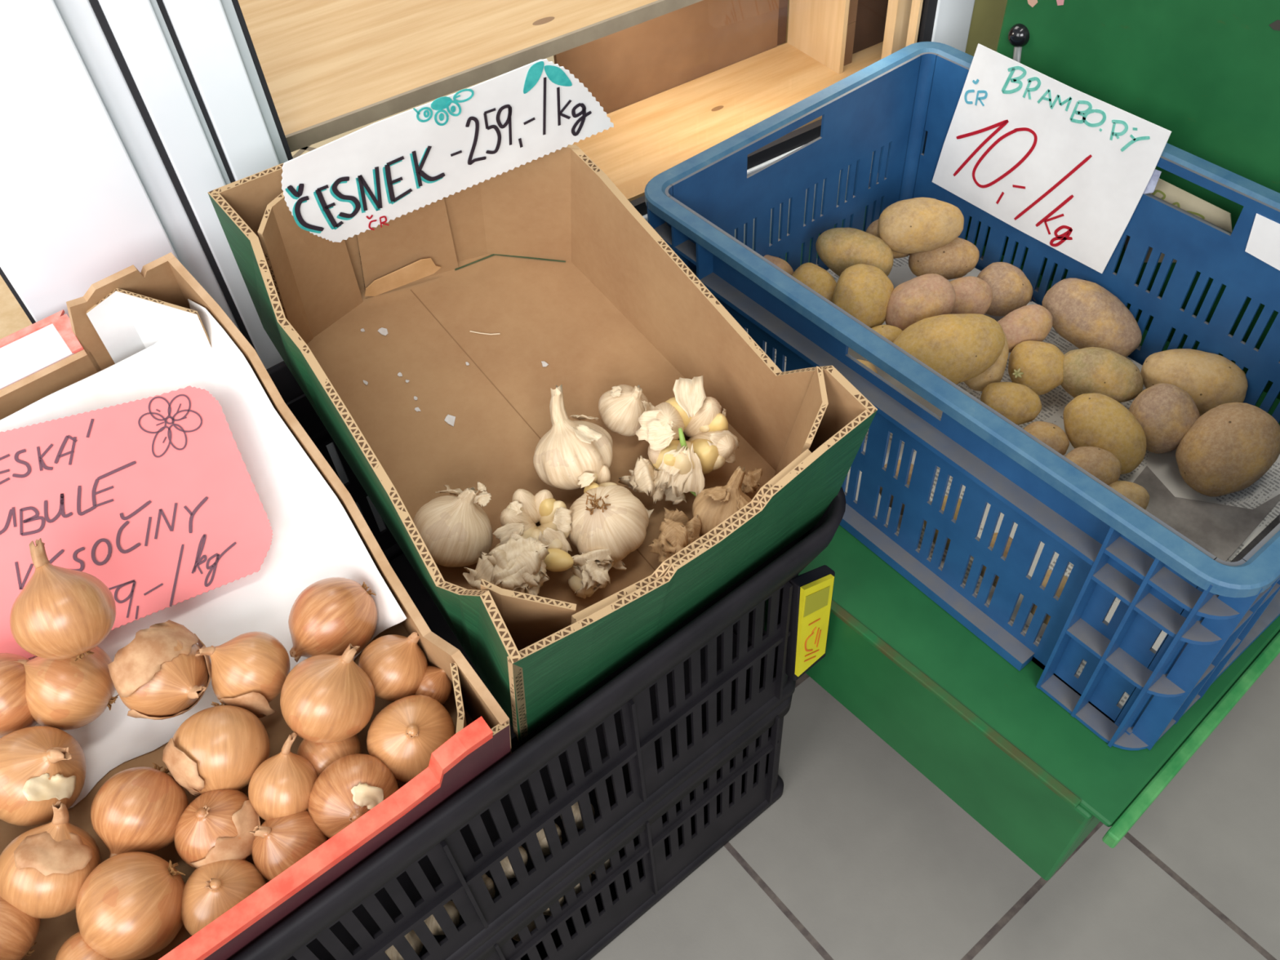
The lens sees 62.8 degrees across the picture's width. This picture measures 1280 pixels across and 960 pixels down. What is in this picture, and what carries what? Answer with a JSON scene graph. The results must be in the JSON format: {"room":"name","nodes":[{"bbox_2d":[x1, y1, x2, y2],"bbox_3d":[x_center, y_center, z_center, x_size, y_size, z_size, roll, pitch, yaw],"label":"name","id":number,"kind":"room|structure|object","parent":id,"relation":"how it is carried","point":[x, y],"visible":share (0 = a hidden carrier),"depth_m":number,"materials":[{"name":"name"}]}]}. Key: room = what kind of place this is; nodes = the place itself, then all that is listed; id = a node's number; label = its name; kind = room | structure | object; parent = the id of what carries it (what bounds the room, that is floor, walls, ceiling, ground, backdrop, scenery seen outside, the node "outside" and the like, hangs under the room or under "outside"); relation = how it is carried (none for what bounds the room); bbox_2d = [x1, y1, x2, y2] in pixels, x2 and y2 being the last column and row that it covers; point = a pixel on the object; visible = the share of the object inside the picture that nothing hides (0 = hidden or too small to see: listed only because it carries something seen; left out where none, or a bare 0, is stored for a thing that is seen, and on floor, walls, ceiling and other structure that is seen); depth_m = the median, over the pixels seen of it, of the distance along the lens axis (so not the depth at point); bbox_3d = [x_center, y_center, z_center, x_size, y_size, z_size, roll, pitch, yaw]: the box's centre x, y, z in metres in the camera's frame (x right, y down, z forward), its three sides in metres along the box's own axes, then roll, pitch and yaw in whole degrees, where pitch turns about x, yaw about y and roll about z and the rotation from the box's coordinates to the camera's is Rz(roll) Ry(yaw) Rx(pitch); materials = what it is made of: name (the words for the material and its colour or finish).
{"room":"food shop","nodes":[
{"label":"food shop","id":0,"kind":"room"},
{"bbox_2d":[291,55,1279,959],"bbox_3d":[0.023,0.106,1.389,6.000,0.020,6.400,-33,55,-22],"label":"floor","id":1,"kind":"structure","parent":0,"point":[860,855],"depth_m":1.09,"materials":[{"name":"grey tile"}]},
{"bbox_2d":[237,0,912,201],"bbox_3d":[-0.073,-0.410,1.392,0.920,0.656,0.534,-28,53,-19],"label":"display shelf","id":2,"kind":"object","parent":1,"relation":"on","point":[331,68],"visible":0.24,"depth_m":1.00,"materials":[{"name":"brown wood"}]},
{"bbox_2d":[553,0,779,114],"bbox_3d":[0.036,-0.519,1.189,0.305,0.192,0.006,-28,53,-19],"label":"panel","id":3,"kind":"object","parent":2,"relation":"on","point":[628,66],"visible":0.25,"depth_m":1.21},
{"bbox_2d":[843,21,855,66],"bbox_3d":[0.220,-0.539,1.260,0.022,0.050,0.085,-28,53,-19],"label":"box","id":4,"kind":"object","parent":2,"relation":"on","point":[851,27],"visible":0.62,"depth_m":1.24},
{"bbox_2d":[847,0,857,24],"bbox_3d":[0.216,-0.586,1.205,0.022,0.094,0.085,-28,53,-19],"label":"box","id":5,"kind":"object","parent":4,"relation":"on","point":[853,3],"visible":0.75,"depth_m":1.21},
{"bbox_2d":[852,0,888,53],"bbox_3d":[0.268,-0.607,1.245,0.108,0.156,0.070,-28,53,-19],"label":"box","id":6,"kind":"object","parent":2,"relation":"on","point":[871,15],"visible":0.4,"depth_m":1.26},
{"bbox_2d":[464,694,792,959],"bbox_3d":[-0.201,0.313,1.065,0.608,0.230,0.398,-33,55,-22],"label":"plastic crate","id":7,"kind":"object","parent":1,"relation":"on","point":[655,854],"visible":0.23,"depth_m":1.01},
{"bbox_2d":[512,920,536,941],"bbox_3d":[-0.107,0.400,0.948,0.031,0.031,0.031,28,57,25],"label":"garlic bulb","id":8,"kind":"object","parent":7,"relation":"in","point":[531,926],"visible":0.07,"depth_m":0.94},
{"bbox_2d":[230,360,845,959],"bbox_3d":[-0.215,0.147,0.872,0.656,0.282,0.442,-33,55,-22],"label":"plastic crate","id":9,"kind":"object","parent":7,"relation":"on","point":[630,740],"visible":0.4,"depth_m":0.81,"materials":[{"name":"black"}]},
{"bbox_2d":[0,252,511,959],"bbox_3d":[-0.338,0.073,0.678,0.316,0.187,0.489,-33,55,-22],"label":"cardboard box","id":10,"kind":"object","parent":9,"relation":"on","point":[124,313],"visible":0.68,"depth_m":0.67,"materials":[{"name":"cardboard"}]},
{"bbox_2d":[0,897,39,959],"bbox_3d":[-0.356,0.248,0.576,0.044,0.048,0.044,-12,50,-6],"label":"onion","id":11,"kind":"object","parent":10,"relation":"in","point":[19,931],"visible":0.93,"depth_m":0.57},
{"bbox_2d":[0,800,101,918],"bbox_3d":[-0.335,0.218,0.591,0.053,0.061,0.053,-27,53,-18],"label":"onion","id":12,"kind":"object","parent":10,"relation":"in","point":[44,869],"visible":0.94,"depth_m":0.58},
{"bbox_2d":[55,931,111,959],"bbox_3d":[-0.302,0.268,0.577,0.042,0.041,0.040,-14,50,-7],"label":"onion","id":13,"kind":"object","parent":10,"relation":"in","point":[74,948],"visible":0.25,"depth_m":0.56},
{"bbox_2d":[75,851,185,959],"bbox_3d":[-0.283,0.239,0.584,0.057,0.058,0.060,0,50,4],"label":"onion","id":14,"kind":"object","parent":10,"relation":"in","point":[128,907],"visible":0.99,"depth_m":0.57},
{"bbox_2d":[90,762,188,857],"bbox_3d":[-0.293,0.193,0.614,0.050,0.053,0.051,-27,53,-18],"label":"onion","id":15,"kind":"object","parent":10,"relation":"in","point":[140,808],"visible":0.91,"depth_m":0.60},
{"bbox_2d":[0,298,406,808],"bbox_3d":[-0.349,0.059,0.683,0.299,0.135,0.312,-33,55,-22],"label":"paper","id":16,"kind":"object","parent":10,"relation":"in","point":[314,539],"visible":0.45,"depth_m":0.74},
{"bbox_2d":[0,653,37,737],"bbox_3d":[-0.393,0.132,0.642,0.055,0.052,0.051,-7,50,-2],"label":"onion","id":17,"kind":"object","parent":16,"relation":"on","point":[15,713],"visible":0.48,"depth_m":0.63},
{"bbox_2d":[0,725,86,826],"bbox_3d":[-0.358,0.174,0.618,0.056,0.056,0.058,-32,55,-22],"label":"onion","id":18,"kind":"object","parent":16,"relation":"on","point":[41,766],"visible":0.96,"depth_m":0.60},
{"bbox_2d":[6,645,119,730],"bbox_3d":[-0.353,0.127,0.649,0.053,0.053,0.054,33,59,28],"label":"onion","id":19,"kind":"object","parent":16,"relation":"on","point":[65,694],"visible":0.89,"depth_m":0.63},
{"bbox_2d":[9,537,115,662],"bbox_3d":[-0.340,0.078,0.617,0.055,0.060,0.055,13,52,15],"label":"onion","id":20,"kind":"object","parent":19,"relation":"on","point":[61,613],"visible":1,"depth_m":0.60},
{"bbox_2d":[0,385,272,658],"bbox_3d":[-0.374,0.028,0.703,0.220,0.083,0.141,-23,52,-15],"label":"price sign","id":21,"kind":"object","parent":16,"relation":"on","point":[155,499],"visible":0.98,"depth_m":0.71,"materials":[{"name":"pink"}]},
{"bbox_2d":[107,619,211,719],"bbox_3d":[-0.296,0.123,0.653,0.054,0.064,0.054,-17,51,-10],"label":"onion","id":22,"kind":"object","parent":16,"relation":"on","point":[158,675],"visible":1,"depth_m":0.64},
{"bbox_2d":[288,577,377,662],"bbox_3d":[-0.201,0.092,0.688,0.057,0.055,0.056,-8,50,-2],"label":"onion","id":23,"kind":"object","parent":16,"relation":"on","point":[331,614],"visible":0.94,"depth_m":0.67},
{"bbox_2d":[162,701,270,795],"bbox_3d":[-0.255,0.165,0.636,0.055,0.057,0.057,32,59,27],"label":"onion","id":24,"kind":"object","parent":10,"relation":"in","point":[221,746],"visible":0.82,"depth_m":0.61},
{"bbox_2d":[173,789,260,868],"bbox_3d":[-0.246,0.205,0.615,0.050,0.050,0.048,24,55,22],"label":"onion","id":25,"kind":"object","parent":10,"relation":"in","point":[215,826],"visible":0.96,"depth_m":0.60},
{"bbox_2d":[181,859,266,935],"bbox_3d":[-0.237,0.237,0.596,0.046,0.049,0.046,-15,50,-8],"label":"onion","id":26,"kind":"object","parent":10,"relation":"in","point":[211,890],"visible":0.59,"depth_m":0.58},
{"bbox_2d":[195,631,289,718],"bbox_3d":[-0.245,0.124,0.664,0.052,0.057,0.050,26,56,24],"label":"onion","id":27,"kind":"object","parent":10,"relation":"in","point":[249,670],"visible":0.85,"depth_m":0.65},
{"bbox_2d":[248,732,318,820],"bbox_3d":[-0.212,0.183,0.622,0.040,0.044,0.040,-22,52,-14],"label":"onion","id":28,"kind":"object","parent":10,"relation":"in","point":[282,785],"visible":0.81,"depth_m":0.61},
{"bbox_2d":[248,810,327,880],"bbox_3d":[-0.205,0.213,0.611,0.043,0.050,0.043,-9,50,-4],"label":"onion","id":29,"kind":"object","parent":10,"relation":"in","point":[278,843],"visible":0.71,"depth_m":0.60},
{"bbox_2d":[297,734,361,776],"bbox_3d":[-0.192,0.172,0.649,0.038,0.040,0.041,2,50,6],"label":"onion","id":30,"kind":"object","parent":10,"relation":"in","point":[320,756],"visible":0.27,"depth_m":0.63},
{"bbox_2d":[280,643,374,743],"bbox_3d":[-0.191,0.133,0.641,0.055,0.055,0.056,-13,50,-7],"label":"onion","id":31,"kind":"object","parent":30,"relation":"on","point":[325,699],"visible":1,"depth_m":0.62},
{"bbox_2d":[307,753,398,838],"bbox_3d":[-0.171,0.191,0.626,0.053,0.052,0.051,-9,50,-4],"label":"onion","id":32,"kind":"object","parent":10,"relation":"in","point":[351,785],"visible":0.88,"depth_m":0.61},
{"bbox_2d":[358,630,427,701],"bbox_3d":[-0.158,0.120,0.674,0.043,0.043,0.044,-4,50,1],"label":"onion","id":33,"kind":"object","parent":10,"relation":"in","point":[396,666],"visible":0.91,"depth_m":0.66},
{"bbox_2d":[366,694,455,782],"bbox_3d":[-0.141,0.160,0.649,0.054,0.054,0.053,-12,50,-6],"label":"onion","id":34,"kind":"object","parent":10,"relation":"in","point":[404,735],"visible":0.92,"depth_m":0.63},
{"bbox_2d":[414,666,451,704],"bbox_3d":[-0.135,0.133,0.677,0.027,0.027,0.026,21,54,20],"label":"onion","id":35,"kind":"object","parent":10,"relation":"in","point":[435,683],"visible":0.66,"depth_m":0.67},
{"bbox_2d":[384,929,422,959],"bbox_3d":[-0.187,0.365,0.824,0.030,0.029,0.029,0,50,4],"label":"garlic bulb","id":36,"kind":"object","parent":9,"relation":"in","point":[411,937],"visible":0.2,"depth_m":0.82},
{"bbox_2d":[424,900,459,935],"bbox_3d":[-0.160,0.350,0.840,0.030,0.028,0.028,-11,50,-5],"label":"garlic bulb","id":37,"kind":"object","parent":9,"relation":"in","point":[431,922],"visible":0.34,"depth_m":0.83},
{"bbox_2d":[481,873,495,900],"bbox_3d":[-0.133,0.335,0.855,0.029,0.028,0.029,-18,51,-11],"label":"garlic bulb","id":38,"kind":"object","parent":9,"relation":"in","point":[489,883],"visible":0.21,"depth_m":0.85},
{"bbox_2d":[500,845,528,879],"bbox_3d":[-0.107,0.314,0.863,0.029,0.029,0.028,-8,50,-3],"label":"garlic bulb","id":39,"kind":"object","parent":9,"relation":"in","point":[505,864],"visible":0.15,"depth_m":0.85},
{"bbox_2d":[208,144,877,741],"bbox_3d":[-0.089,-0.076,0.761,0.290,0.228,0.430,-33,55,-22],"label":"cardboard box","id":40,"kind":"object","parent":9,"relation":"on","point":[547,255],"visible":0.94,"depth_m":0.81,"materials":[{"name":"brown"}]},
{"bbox_2d":[377,327,387,335],"bbox_3d":[-0.210,-0.122,0.858,0.008,0.002,0.007,20,54,20],"label":"chip","id":41,"kind":"object","parent":40,"relation":"on","point":[382,331],"visible":1,"depth_m":0.86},
{"bbox_2d":[280,58,613,242],"bbox_3d":[-0.133,-0.239,0.757,0.252,0.106,0.020,-21,51,-13],"label":"price sign","id":42,"kind":"object","parent":40,"relation":"attached to","point":[380,172],"visible":1,"depth_m":0.75,"materials":[{"name":"white paper"}]},
{"bbox_2d":[431,96,452,110],"bbox_3d":[-0.136,-0.258,0.719,0.015,0.010,0.001,-21,63,-16],"label":"flower","id":43,"kind":"object","parent":42,"relation":"on","point":[440,103],"depth_m":0.72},
{"bbox_2d":[444,414,455,426],"bbox_3d":[-0.148,-0.046,0.818,0.009,0.003,0.009,8,51,11],"label":"chip","id":44,"kind":"object","parent":40,"relation":"in","point":[450,420],"visible":1,"depth_m":0.82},
{"bbox_2d":[413,484,493,567],"bbox_3d":[-0.134,0.032,0.737,0.062,0.058,0.054,35,60,29],"label":"garlic bulb","id":45,"kind":"object","parent":40,"relation":"in","point":[455,531],"visible":0.93,"depth_m":0.72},
{"bbox_2d":[473,481,491,506],"bbox_3d":[-0.110,0.011,0.733,0.015,0.008,0.019,18,53,18],"label":"husk","id":46,"kind":"object","parent":45,"relation":"on","point":[484,497],"visible":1,"depth_m":0.73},
{"bbox_2d":[462,532,549,595],"bbox_3d":[-0.083,0.064,0.714,0.061,0.045,0.050,-34,56,-23],"label":"husk","id":47,"kind":"object","parent":40,"relation":"in","point":[517,565],"visible":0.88,"depth_m":0.70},
{"bbox_2d":[493,488,573,552],"bbox_3d":[-0.072,0.033,0.744,0.055,0.047,0.051,6,50,9],"label":"garlic bulb","id":48,"kind":"object","parent":40,"relation":"in","point":[540,517],"visible":0.89,"depth_m":0.74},
{"bbox_2d":[544,548,573,572],"bbox_3d":[-0.054,0.056,0.730,0.034,0.018,0.018,5,50,9],"label":"garlic clove","id":49,"kind":"object","parent":40,"relation":"in","point":[557,560],"visible":0.74,"depth_m":0.72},
{"bbox_2d":[533,384,613,489],"bbox_3d":[-0.050,-0.028,0.769,0.062,0.081,0.058,-26,53,-17],"label":"garlic bulb","id":50,"kind":"object","parent":40,"relation":"in","point":[570,449],"visible":0.96,"depth_m":0.76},
{"bbox_2d":[568,574,593,595],"bbox_3d":[-0.041,0.074,0.737,0.022,0.013,0.013,33,59,28],"label":"garlic clove","id":51,"kind":"object","parent":40,"relation":"in","point":[575,583],"visible":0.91,"depth_m":0.73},
{"bbox_2d":[571,548,626,599],"bbox_3d":[-0.032,0.061,0.733,0.035,0.032,0.042,17,53,17],"label":"husk","id":52,"kind":"object","parent":40,"relation":"in","point":[592,567],"visible":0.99,"depth_m":0.73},
{"bbox_2d":[568,484,653,562],"bbox_3d":[-0.023,0.030,0.755,0.059,0.064,0.065,6,50,9],"label":"garlic bulb","id":53,"kind":"object","parent":40,"relation":"in","point":[610,517],"visible":0.98,"depth_m":0.73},
{"bbox_2d":[577,465,617,493],"bbox_3d":[-0.032,0.003,0.762,0.028,0.026,0.024,-17,51,-10],"label":"garlic bulb","id":54,"kind":"object","parent":53,"relation":"on","point":[588,480],"visible":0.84,"depth_m":0.76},
{"bbox_2d":[598,384,654,435],"bbox_3d":[-0.011,-0.057,0.810,0.042,0.045,0.043,-16,51,-10],"label":"garlic bulb","id":55,"kind":"object","parent":40,"relation":"in","point":[620,408],"visible":0.89,"depth_m":0.80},
{"bbox_2d":[617,455,696,504],"bbox_3d":[0.013,0.002,0.779,0.056,0.030,0.037,-12,50,-6],"label":"husk","id":56,"kind":"object","parent":40,"relation":"in","point":[645,477],"visible":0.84,"depth_m":0.77,"materials":[{"name":"white"}]},
{"bbox_2d":[647,506,702,562],"bbox_3d":[0.027,0.039,0.748,0.036,0.033,0.049,13,52,14],"label":"husk","id":57,"kind":"object","parent":40,"relation":"in","point":[677,531],"visible":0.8,"depth_m":0.74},
{"bbox_2d":[635,375,739,497],"bbox_3d":[0.034,-0.031,0.779,0.071,0.073,0.078,-25,52,-16],"label":"garlic bulb","id":58,"kind":"object","parent":40,"relation":"in","point":[684,453],"visible":1,"depth_m":0.77,"materials":[{"name":"white"}]},
{"bbox_2d":[698,404,726,432],"bbox_3d":[0.051,-0.046,0.783,0.025,0.026,0.025,10,51,12],"label":"garlic bulb","id":59,"kind":"object","parent":58,"relation":"on","point":[703,428],"visible":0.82,"depth_m":0.78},
{"bbox_2d":[692,466,751,535],"bbox_3d":[0.062,0.022,0.761,0.049,0.058,0.048,-7,50,-1],"label":"garlic bulb","id":60,"kind":"object","parent":40,"relation":"in","point":[713,506],"visible":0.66,"depth_m":0.75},
{"bbox_2d":[741,467,762,494],"bbox_3d":[0.084,0.001,0.790,0.018,0.017,0.026,35,60,29],"label":"husk","id":61,"kind":"object","parent":40,"relation":"in","point":[750,482],"visible":0.86,"depth_m":0.79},
{"bbox_2d":[536,823,561,855],"bbox_3d":[-0.080,0.298,0.878,0.029,0.029,0.029,-19,51,-12],"label":"garlic bulb","id":62,"kind":"object","parent":9,"relation":"in","point":[541,837],"visible":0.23,"depth_m":0.87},
{"bbox_2d":[560,801,595,829],"bbox_3d":[-0.053,0.283,0.893,0.030,0.028,0.028,34,60,28],"label":"garlic bulb","id":63,"kind":"object","parent":9,"relation":"in","point":[575,810],"visible":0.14,"depth_m":0.88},
{"bbox_2d":[804,618,821,662],"bbox_3d":[0.149,0.138,0.900,0.022,0.070,0.001,-37,57,-24],"label":"print","id":64,"kind":"object","parent":9,"relation":"attached to","point":[812,627],"depth_m":0.90,"materials":[{"name":"orange"}]},
{"bbox_2d":[542,895,564,915],"bbox_3d":[-0.084,0.381,0.954,0.030,0.031,0.029,-3,50,2],"label":"garlic bulb","id":65,"kind":"object","parent":7,"relation":"in","point":[561,900],"visible":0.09,"depth_m":0.94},
{"bbox_2d":[573,874,591,894],"bbox_3d":[-0.061,0.367,0.967,0.031,0.032,0.031,25,56,23],"label":"garlic bulb","id":66,"kind":"object","parent":7,"relation":"in","point":[577,888],"visible":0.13,"depth_m":0.95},
{"bbox_2d":[591,859,610,874],"bbox_3d":[-0.036,0.356,0.983,0.031,0.029,0.029,2,50,6],"label":"garlic bulb","id":67,"kind":"object","parent":7,"relation":"in","point":[606,864],"visible":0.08,"depth_m":0.97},
{"bbox_2d":[764,0,1279,880],"bbox_3d":[0.435,-0.108,0.899,0.622,0.958,1.020,-35,56,-23],"label":"display stand","id":68,"kind":"object","parent":1,"relation":"on","point":[979,727],"visible":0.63,"depth_m":0.91,"materials":[{"name":"green paint"}]},
{"bbox_2d":[644,41,1279,750],"bbox_3d":[0.341,-0.123,0.954,0.400,0.226,0.600,-33,55,-22],"label":"plastic crate","id":69,"kind":"object","parent":68,"relation":"on","point":[900,108],"visible":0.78,"depth_m":0.89,"materials":[{"name":"plastic"}]},
{"bbox_2d":[763,254,793,275],"bbox_3d":[0.144,-0.224,1.114,0.041,0.026,0.023,19,54,19],"label":"potato","id":70,"kind":"object","parent":69,"relation":"in","point":[780,263],"visible":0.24,"depth_m":1.10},
{"bbox_2d":[791,262,836,302],"bbox_3d":[0.180,-0.198,1.075,0.043,0.041,0.052,-33,55,-22],"label":"potato","id":71,"kind":"object","parent":69,"relation":"in","point":[817,278],"visible":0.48,"depth_m":1.06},
{"bbox_2d":[815,227,893,276],"bbox_3d":[0.224,-0.234,1.094,0.081,0.054,0.053,25,56,23],"label":"potato","id":72,"kind":"object","parent":69,"relation":"in","point":[839,249],"visible":0.82,"depth_m":1.07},
{"bbox_2d":[831,263,893,328],"bbox_3d":[0.222,-0.180,1.045,0.062,0.060,0.061,-33,55,-22],"label":"potato","id":73,"kind":"object","parent":69,"relation":"in","point":[864,291],"visible":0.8,"depth_m":1.02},
{"bbox_2d":[871,324,902,342],"bbox_3d":[0.240,-0.135,1.018,0.042,0.029,0.028,11,51,13],"label":"potato","id":74,"kind":"object","parent":69,"relation":"in","point":[891,333],"visible":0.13,"depth_m":1.01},
{"bbox_2d":[866,219,910,258],"bbox_3d":[0.272,-0.260,1.129,0.051,0.043,0.052,-33,55,-22],"label":"potato","id":75,"kind":"object","parent":69,"relation":"in","point":[872,228],"visible":0.17,"depth_m":1.12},
{"bbox_2d":[884,273,955,330],"bbox_3d":[0.274,-0.173,1.030,0.069,0.055,0.055,-15,50,-9],"label":"potato","id":76,"kind":"object","parent":69,"relation":"in","point":[915,300],"visible":0.8,"depth_m":1.01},
{"bbox_2d":[746,255,1279,706],"bbox_3d":[0.352,-0.062,1.033,0.362,0.005,0.548,-33,55,-22],"label":"liner","id":77,"kind":"object","parent":69,"relation":"in","point":[1228,526],"visible":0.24,"depth_m":0.95,"materials":[{"name":"white paper"}]},
{"bbox_2d":[857,359,877,373],"bbox_3d":[0.206,-0.097,1.006,0.041,0.038,0.040,-33,55,-22],"label":"potato","id":78,"kind":"object","parent":77,"relation":"on","point":[869,365],"visible":0.06,"depth_m":0.99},
{"bbox_2d":[879,459,913,515],"bbox_3d":[0.237,0.007,0.944,0.043,0.045,0.049,-33,55,-22],"label":"potato","id":79,"kind":"object","parent":77,"relation":"on","point":[899,460],"visible":0.13,"depth_m":0.93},
{"bbox_2d":[924,495,961,550],"bbox_3d":[0.272,0.038,0.916,0.042,0.044,0.046,-33,55,-22],"label":"potato","id":80,"kind":"object","parent":77,"relation":"on","point":[959,502],"visible":0.11,"depth_m":0.90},
{"bbox_2d":[908,237,979,279],"bbox_3d":[0.323,-0.237,1.115,0.074,0.045,0.045,-6,50,-1],"label":"potato","id":81,"kind":"object","parent":77,"relation":"on","point":[956,259],"visible":0.79,"depth_m":1.10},
{"bbox_2d":[877,197,964,253],"bbox_3d":[0.291,-0.264,1.087,0.087,0.054,0.055,0,50,4],"label":"potato","id":82,"kind":"object","parent":81,"relation":"on","point":[916,224],"visible":0.99,"depth_m":1.07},
{"bbox_2d":[949,275,992,314],"bbox_3d":[0.332,-0.185,1.069,0.050,0.045,0.047,-33,55,-22],"label":"potato","id":83,"kind":"object","parent":77,"relation":"on","point":[974,295],"visible":0.62,"depth_m":1.05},
{"bbox_2d":[963,329,1008,391],"bbox_3d":[0.329,-0.117,1.007,0.045,0.053,0.061,5,50,8],"label":"potato","id":84,"kind":"object","parent":77,"relation":"on","point":[995,372],"visible":0.41,"depth_m":0.99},
{"bbox_2d":[893,313,1004,384],"bbox_3d":[0.289,-0.123,0.987,0.105,0.067,0.065,-10,50,-5],"label":"potato","id":85,"kind":"object","parent":84,"relation":"on","point":[960,348],"visible":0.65,"depth_m":0.96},
{"bbox_2d":[980,532,1013,586],"bbox_3d":[0.306,0.068,0.887,0.040,0.043,0.048,-33,55,-22],"label":"potato","id":86,"kind":"object","parent":77,"relation":"on","point":[995,535],"visible":0.05,"depth_m":0.88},
{"bbox_2d":[977,262,1032,316],"bbox_3d":[0.379,-0.199,1.098,0.057,0.054,0.057,-33,55,-22],"label":"potato","id":87,"kind":"object","parent":77,"relation":"on","point":[1011,289],"visible":0.68,"depth_m":1.08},
{"bbox_2d":[980,382,1041,424],"bbox_3d":[0.347,-0.072,0.980,0.055,0.039,0.038,9,51,12],"label":"potato","id":88,"kind":"object","parent":77,"relation":"on","point":[1017,402],"visible":0.86,"depth_m":0.96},
{"bbox_2d":[997,304,1053,352],"bbox_3d":[0.375,-0.148,1.035,0.065,0.043,0.040,-13,50,-7],"label":"potato","id":89,"kind":"object","parent":77,"relation":"on","point":[1034,322],"visible":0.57,"depth_m":1.02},
{"bbox_2d":[1008,340,1064,395],"bbox_3d":[0.386,-0.108,1.015,0.056,0.052,0.054,7,51,10],"label":"potato","id":90,"kind":"object","parent":77,"relation":"on","point":[1037,366],"visible":0.94,"depth_m":1.00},
{"bbox_2d":[1023,421,1069,455],"bbox_3d":[0.370,-0.036,0.960,0.044,0.034,0.033,7,51,10],"label":"potato","id":91,"kind":"object","parent":77,"relation":"on","point":[1051,434],"visible":0.5,"depth_m":0.95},
{"bbox_2d":[1030,569,1067,624],"bbox_3d":[0.337,0.097,0.859,0.038,0.041,0.045,-33,55,-22],"label":"potato","id":92,"kind":"object","parent":77,"relation":"on","point":[1064,579],"visible":0.08,"depth_m":0.85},
{"bbox_2d":[1042,278,1142,356],"bbox_3d":[0.455,-0.162,1.056,0.065,0.072,0.096,-33,55,-22],"label":"potato","id":93,"kind":"object","parent":77,"relation":"on","point":[1085,313],"visible":0.84,"depth_m":1.03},
{"bbox_2d":[1065,446,1120,485],"bbox_3d":[0.399,-0.010,0.929,0.049,0.039,0.040,3,50,7],"label":"potato","id":94,"kind":"object","parent":77,"relation":"on","point":[1103,464],"visible":0.59,"depth_m":0.91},
{"bbox_2d":[1060,346,1143,402],"bbox_3d":[0.441,-0.101,1.007,0.083,0.053,0.051,10,51,12],"label":"potato","id":95,"kind":"object","parent":77,"relation":"on","point":[1090,370],"visible":0.88,"depth_m":0.99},
{"bbox_2d":[1062,392,1146,474],"bbox_3d":[0.426,-0.043,0.960,0.059,0.065,0.078,-33,55,-22],"label":"potato","id":96,"kind":"object","parent":77,"relation":"on","point":[1100,420],"visible":0.85,"depth_m":0.94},
{"bbox_2d":[1108,480,1150,509],"bbox_3d":[0.424,0.016,0.919,0.041,0.029,0.028,11,51,13],"label":"potato","id":97,"kind":"object","parent":77,"relation":"on","point":[1135,492],"visible":0.48,"depth_m":0.91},
{"bbox_2d":[1128,382,1199,453],"bbox_3d":[0.485,-0.058,0.971,0.062,0.062,0.060,-33,55,-22],"label":"potato","id":98,"kind":"object","parent":77,"relation":"on","point":[1166,412],"visible":0.81,"depth_m":0.95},
{"bbox_2d":[1140,348,1248,415],"bbox_3d":[0.529,-0.094,1.003,0.096,0.060,0.060,9,51,12],"label":"potato","id":99,"kind":"object","parent":77,"relation":"on","point":[1211,380],"visible":0.75,"depth_m":0.98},
{"bbox_2d":[1133,466,1279,561],"bbox_3d":[0.508,0.018,0.953,0.119,0.001,0.108,-33,55,-22],"label":"photo","id":100,"kind":"object","parent":77,"relation":"on","point":[1228,526],"depth_m":0.94},
{"bbox_2d":[1175,402,1279,496],"bbox_3d":[0.529,-0.028,0.942,0.090,0.077,0.073,-33,55,-22],"label":"potato","id":101,"kind":"object","parent":77,"relation":"on","point":[1230,446],"visible":1,"depth_m":0.92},
{"bbox_2d":[932,43,1171,273],"bbox_3d":[0.396,-0.320,1.044,0.001,0.170,0.237,-33,55,-22],"label":"price sign","id":102,"kind":"object","parent":69,"relation":"attached to","point":[1068,168],"visible":1,"depth_m":1.03,"materials":[{"name":"white paper"}]},
{"bbox_2d":[1143,168,1161,194],"bbox_3d":[0.467,-0.275,0.967,0.001,0.031,0.021,-33,55,-22],"label":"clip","id":103,"kind":"object","parent":69,"relation":"in","point":[1152,184],"visible":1,"depth_m":0.96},
{"bbox_2d":[1124,178,1232,262],"bbox_3d":[0.514,-0.228,1.000,0.002,0.099,0.110,-33,55,-22],"label":"price card","id":104,"kind":"object","parent":69,"relation":"attached to","point":[1164,190],"visible":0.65,"depth_m":0.97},
{"bbox_2d":[1244,213,1279,270],"bbox_3d":[0.543,-0.203,0.901,0.001,0.040,0.045,-33,55,-22],"label":"paper label","id":105,"kind":"object","parent":69,"relation":"attached to","point":[1264,241],"visible":1,"depth_m":0.90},
{"bbox_3d":[-0.882,-0.083,0.509,0.913,1.665,0.052,-28,53,-19],"label":"window","id":106,"kind":"structure","parent":1,"relation":"on","visible":0},
{"bbox_2d":[0,275,31,339],"bbox_3d":[-0.885,-0.001,0.942,0.711,0.030,0.200,-28,53,-19],"label":"wooden board","id":107,"kind":"object","parent":106,"relation":"attached to","point":[13,318],"visible":0.02,"depth_m":1.04,"materials":[{"name":"brown wood"}]},
{"bbox_2d":[964,0,1007,56],"bbox_3d":[0.793,-0.985,1.154,1.071,1.665,0.061,-28,53,-19],"label":"wall","id":108,"kind":"structure","parent":0,"point":[987,19],"depth_m":1.22,"materials":[{"name":"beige paint"}]},
{"bbox_2d":[0,0,974,531],"bbox_3d":[-0.075,-0.513,0.816,1.016,1.665,0.055,-28,53,-19],"label":"window","id":109,"kind":"structure","parent":108,"relation":"in","point":[119,119],"depth_m":0.78,"materials":[{"name":"white paint"}]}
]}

